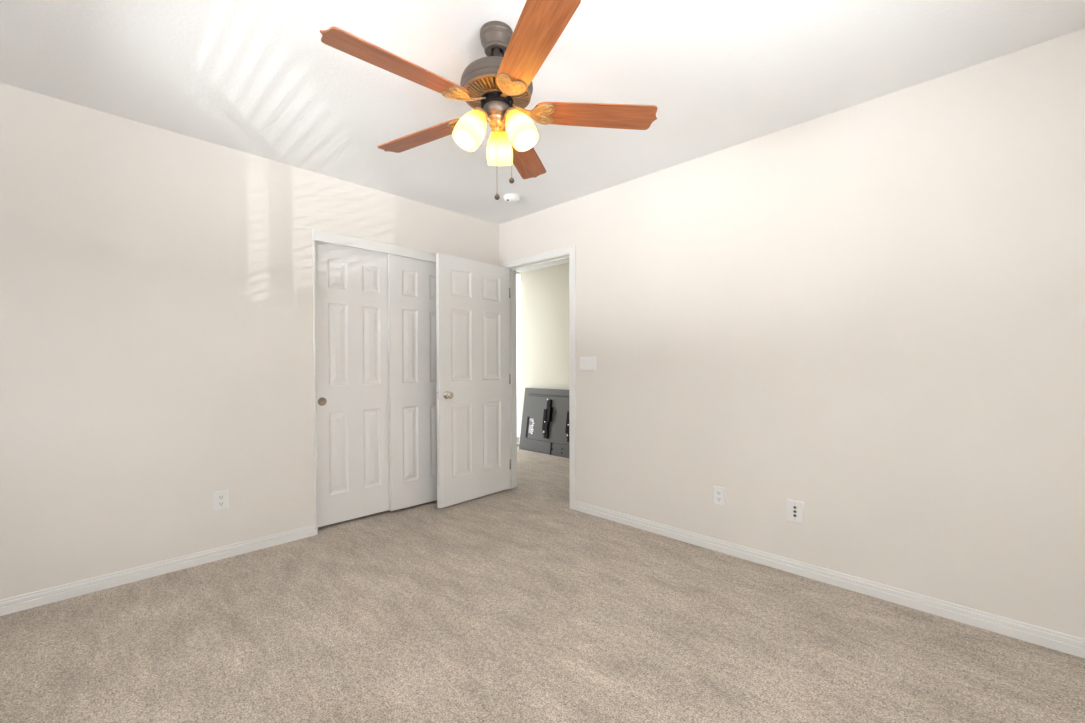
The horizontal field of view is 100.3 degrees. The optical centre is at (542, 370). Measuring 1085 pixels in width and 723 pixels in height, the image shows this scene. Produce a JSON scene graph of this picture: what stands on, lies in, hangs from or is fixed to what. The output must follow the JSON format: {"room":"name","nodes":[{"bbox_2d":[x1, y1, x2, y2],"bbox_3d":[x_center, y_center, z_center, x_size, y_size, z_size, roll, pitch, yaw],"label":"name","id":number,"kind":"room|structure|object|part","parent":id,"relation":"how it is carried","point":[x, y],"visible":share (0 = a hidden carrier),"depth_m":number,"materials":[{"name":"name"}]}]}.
{"room":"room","nodes":[
{"label":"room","id":0,"kind":"room"},
{"bbox_2d":[0,83,498,599],"bbox_3d":[-1.627,-0.108,3.026,0.100,2.440,3.400,1,1,44],"label":"wall","id":1,"kind":"structure","parent":0,"point":[157,343],"depth_m":2.44,"materials":[{"name":"beige paint"}]},
{"bbox_2d":[0,524,315,615],"bbox_3d":[-2.152,1.085,2.418,0.014,0.071,1.772,1,1,44],"label":"baseboard","id":2,"kind":"structure","parent":1,"relation":"attached to","point":[17,603],"depth_m":2.42,"materials":[{"name":"white paint"}]},
{"bbox_2d":[213,490,227,510],"bbox_3d":[-1.900,0.772,2.676,0.009,0.113,0.072,1,1,44],"label":"wall outlet","id":3,"kind":"object","parent":1,"relation":"attached to","point":[220,497],"visible":1,"depth_m":2.67,"materials":[{"name":"white plastic"}]},
{"bbox_2d":[313,240,317,534],"bbox_3d":[-1.567,0.119,3.083,0.108,1.984,0.014,1,1,44],"label":"trim","id":4,"kind":"structure","parent":1,"relation":"attached to","point":[314,288],"depth_m":3.04,"materials":[{"name":"white paint"}]},
{"bbox_2d":[315,241,388,526],"bbox_3d":[-1.367,0.096,3.322,0.036,1.975,0.600,1,1,44],"label":"door","id":5,"kind":"structure","parent":1,"relation":"in","point":[351,284],"depth_m":3.28,"materials":[{"name":"white paint"}]},
{"bbox_3d":[-1.526,0.218,3.137,0.004,0.058,0.058,1,1,44],"label":"finger pull","id":6,"kind":"part","parent":5,"relation":"part of","materials":[{"name":"gold metal"}]},
{"bbox_2d":[313,229,435,262],"bbox_3d":[-1.125,-0.914,3.455,0.018,0.072,1.185,1,1,44],"label":"trim","id":7,"kind":"structure","parent":1,"relation":"attached to","point":[318,235],"depth_m":3.31,"materials":[{"name":"white paint"}]},
{"bbox_2d":[388,254,436,510],"bbox_3d":[-0.962,0.093,3.682,0.036,1.975,0.600,1,1,44],"label":"door","id":8,"kind":"structure","parent":1,"relation":"in","point":[412,357],"depth_m":3.59,"materials":[{"name":"white paint"}]},
{"bbox_2d":[0,446,1084,722],"bbox_3d":[-0.183,1.162,2.770,5.860,0.100,5.225,1,1,44],"label":"floor","id":9,"kind":"structure","parent":0,"point":[518,604],"depth_m":1.87,"materials":[{"name":"beige carpet"}]},
{"bbox_2d":[519,388,568,457],"bbox_3d":[0.241,0.663,5.682,1.450,0.832,0.166,1,1,44],"label":"television","id":10,"kind":"object","parent":9,"relation":"on","point":[545,416],"visible":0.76,"depth_m":5.83,"materials":[{"name":"grey plastic"}]},
{"bbox_3d":[0.203,0.998,5.646,1.370,0.133,0.006,1,-7,44],"label":"panel","id":11,"kind":"part","parent":10,"relation":"part of","materials":[{"name":"grey plastic"}]},
{"bbox_3d":[0.238,0.635,5.679,1.249,0.579,0.008,1,-7,44],"label":"panel","id":12,"kind":"part","parent":10,"relation":"part of","materials":[{"name":"grey plastic"}]},
{"bbox_3d":[0.060,0.624,5.811,0.124,0.500,0.052,1,-7,44],"label":"mount rail","id":13,"kind":"part","parent":10,"relation":"part of","materials":[{"name":"black metal"}]},
{"bbox_3d":[0.346,0.627,5.532,0.124,0.500,0.052,1,-7,44],"label":"mount rail","id":14,"kind":"part","parent":10,"relation":"part of","materials":[{"name":"black metal"}]},
{"bbox_2d":[0,0,1084,274],"bbox_3d":[-0.189,-1.378,2.739,5.860,0.100,5.225,1,1,44],"label":"ceiling","id":15,"kind":"structure","parent":0,"point":[259,78],"depth_m":1.97,"materials":[{"name":"white paint"}]},
{"bbox_2d":[320,0,657,199],"bbox_3d":[-0.218,-0.986,1.752,1.217,0.659,1.202,1,1,44],"label":"ceiling fan","id":16,"kind":"object","parent":15,"relation":"hanging from","point":[498,86],"visible":1,"depth_m":1.70,"materials":[{"name":"brown wood"}]},
{"bbox_3d":[-0.473,-1.010,1.510,0.502,0.006,0.131,-1,12,-41],"label":"blade","id":17,"kind":"part","parent":16,"relation":"part of","materials":[{"name":"red wood"}]},
{"bbox_3d":[-0.515,-1.016,1.970,0.502,0.006,0.131,0,12,31],"label":"blade","id":18,"kind":"part","parent":16,"relation":"part of","materials":[{"name":"red wood"}]},
{"bbox_3d":[-0.266,-0.921,1.719,0.107,0.133,0.107,33,-15,-26],"label":"lamp shade","id":19,"kind":"part","parent":16,"relation":"part of","materials":[{"name":"white glass"}]},
{"bbox_2d":[473,107,487,120],"bbox_3d":[-0.237,-0.982,1.735,0.060,0.027,0.060,33,-15,-26],"label":"socket","id":20,"kind":"object","parent":16,"relation":"attached to","point":[483,112],"depth_m":1.71,"materials":[{"name":"glass"}]},
{"bbox_2d":[463,74,530,108],"bbox_3d":[-0.178,-1.063,1.768,0.266,0.024,0.266,1,1,44],"label":"vent grille","id":21,"kind":"object","parent":16,"relation":"attached to","point":[477,85],"depth_m":1.71,"materials":[{"name":"gold metal"}]},
{"bbox_2d":[491,126,505,131],"bbox_3d":[-0.178,-0.983,1.837,0.060,0.027,0.060,0,30,0],"label":"socket","id":22,"kind":"object","parent":16,"relation":"attached to","point":[504,129],"depth_m":1.82,"materials":[{"name":"gold metal"}]},
{"bbox_3d":[-0.178,-0.923,1.872,0.107,0.133,0.107,0,30,0],"label":"lamp shade","id":23,"kind":"part","parent":16,"relation":"part of","materials":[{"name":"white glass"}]},
{"bbox_3d":[-0.121,-0.873,1.776,0.003,0.240,0.003,0,1,-10],"label":"pull chain","id":24,"kind":"part","parent":16,"relation":"part of","materials":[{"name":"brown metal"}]},
{"bbox_2d":[505,107,518,118],"bbox_3d":[-0.119,-0.982,1.736,0.060,0.027,0.060,-33,-15,26],"label":"socket","id":25,"kind":"object","parent":16,"relation":"attached to","point":[509,111],"depth_m":1.71,"materials":[{"name":"glass"}]},
{"bbox_3d":[-0.089,-0.922,1.720,0.107,0.133,0.107,-33,-15,26],"label":"lamp shade","id":26,"kind":"part","parent":16,"relation":"part of","materials":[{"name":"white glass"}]},
{"bbox_3d":[-0.089,-0.922,1.720,0.050,0.085,0.050,-33,-15,26],"label":"bulb","id":27,"kind":"part","parent":16,"relation":"part of","materials":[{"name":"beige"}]},
{"bbox_3d":[-0.091,-1.019,2.152,0.131,0.006,0.502,-12,-2,13],"label":"blade","id":28,"kind":"part","parent":16,"relation":"part of","materials":[{"name":"brown wood"}]},
{"bbox_3d":[-0.036,-1.010,1.403,0.131,0.006,0.502,12,-4,-21],"label":"blade","id":29,"kind":"part","parent":16,"relation":"part of","materials":[{"name":"red wood"}]},
{"bbox_3d":[0.213,-1.015,1.805,0.502,0.006,0.131,0,-11,-5],"label":"blade","id":30,"kind":"part","parent":16,"relation":"part of","materials":[{"name":"red wood"}]},
{"bbox_2d":[503,193,519,203],"bbox_3d":[-0.237,-1.315,3.489,0.134,0.043,0.134,1,1,44],"label":"smoke detector","id":31,"kind":"object","parent":15,"relation":"attached to","point":[510,198],"visible":1,"depth_m":3.45,"materials":[{"name":"white plastic"}]},
{"bbox_3d":[-0.237,-1.332,3.489,0.134,0.010,0.134,1,1,44],"label":"plate","id":32,"kind":"part","parent":31,"relation":"part of","materials":[{"name":"white plastic"}]},
{"bbox_2d":[520,262,568,426],"bbox_3d":[1.067,-0.140,5.112,3.762,2.440,0.100,1,1,44],"label":"wall","id":33,"kind":"structure","parent":0,"point":[544,292],"depth_m":6.05,"materials":[{"name":"beige paint"}]},
{"bbox_2d":[499,28,1084,638],"bbox_3d":[0.546,-0.117,3.360,5.460,2.440,0.115,1,1,44],"label":"wall","id":34,"kind":"structure","parent":0,"point":[869,315],"depth_m":2.23,"materials":[{"name":"beige paint"}]},
{"bbox_2d":[436,253,510,507],"bbox_3d":[-0.568,0.082,3.841,0.155,2.003,0.784,0,1,41],"label":"door","id":35,"kind":"structure","parent":34,"relation":"in","point":[474,461],"depth_m":3.79,"materials":[{"name":"white paint"}]},
{"bbox_3d":[-0.740,0.198,3.575,0.060,0.062,0.062,0,1,41],"label":"knob","id":36,"kind":"part","parent":35,"relation":"part of","materials":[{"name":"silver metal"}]},
{"bbox_2d":[501,245,575,509],"bbox_3d":[-0.014,0.056,3.910,0.889,2.083,0.147,1,1,44],"label":"door frame","id":37,"kind":"structure","parent":34,"relation":"attached to","point":[571,250],"depth_m":3.77,"materials":[{"name":"white paint"}]},
{"bbox_2d":[580,357,595,370],"bbox_3d":[0.345,-0.047,3.470,0.158,0.112,0.010,1,1,44],"label":"light switch","id":38,"kind":"object","parent":34,"relation":"attached to","point":[586,363],"visible":1,"depth_m":3.47,"materials":[{"name":"white plastic"}]},
{"bbox_2d":[714,486,724,505],"bbox_3d":[1.080,0.769,2.765,0.072,0.113,0.009,1,1,44],"label":"wall outlet","id":39,"kind":"object","parent":34,"relation":"attached to","point":[719,492],"visible":1,"depth_m":2.76,"materials":[{"name":"white plastic"}]},
{"bbox_2d":[787,499,803,523],"bbox_3d":[1.379,0.772,2.472,0.084,0.120,0.010,1,1,44],"label":"jack plate","id":40,"kind":"object","parent":34,"relation":"attached to","point":[795,509],"visible":1,"depth_m":2.47,"materials":[{"name":"white plastic"}]},
{"bbox_2d":[575,501,1084,658],"bbox_3d":[1.360,1.077,2.492,3.065,0.071,0.014,1,1,44],"label":"baseboard","id":41,"kind":"structure","parent":34,"relation":"attached to","point":[1062,642],"depth_m":2.23,"materials":[{"name":"white paint"}]},
{"bbox_3d":[-0.890,-0.144,5.818,0.030,2.440,1.625,1,1,44],"label":"wall","id":42,"kind":"structure","parent":0,"visible":0},
{"bbox_2d":[516,273,519,443],"bbox_3d":[-0.734,-0.154,5.980,0.012,2.395,1.175,1,1,44],"label":"door frame","id":43,"kind":"structure","parent":42,"relation":"in","point":[516,273],"depth_m":6.39,"materials":[{"name":"white paint"}]},
{"label":"outside","id":44,"kind":"structure","parent":0,"visible":0},
{"bbox_2d":[516,279,520,436],"bbox_3d":[-0.480,-0.199,7.776,0.100,2.700,3.400,1,1,44],"label":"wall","id":45,"kind":"structure","parent":44,"point":[517,281],"depth_m":7.76,"materials":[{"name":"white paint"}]}
]}

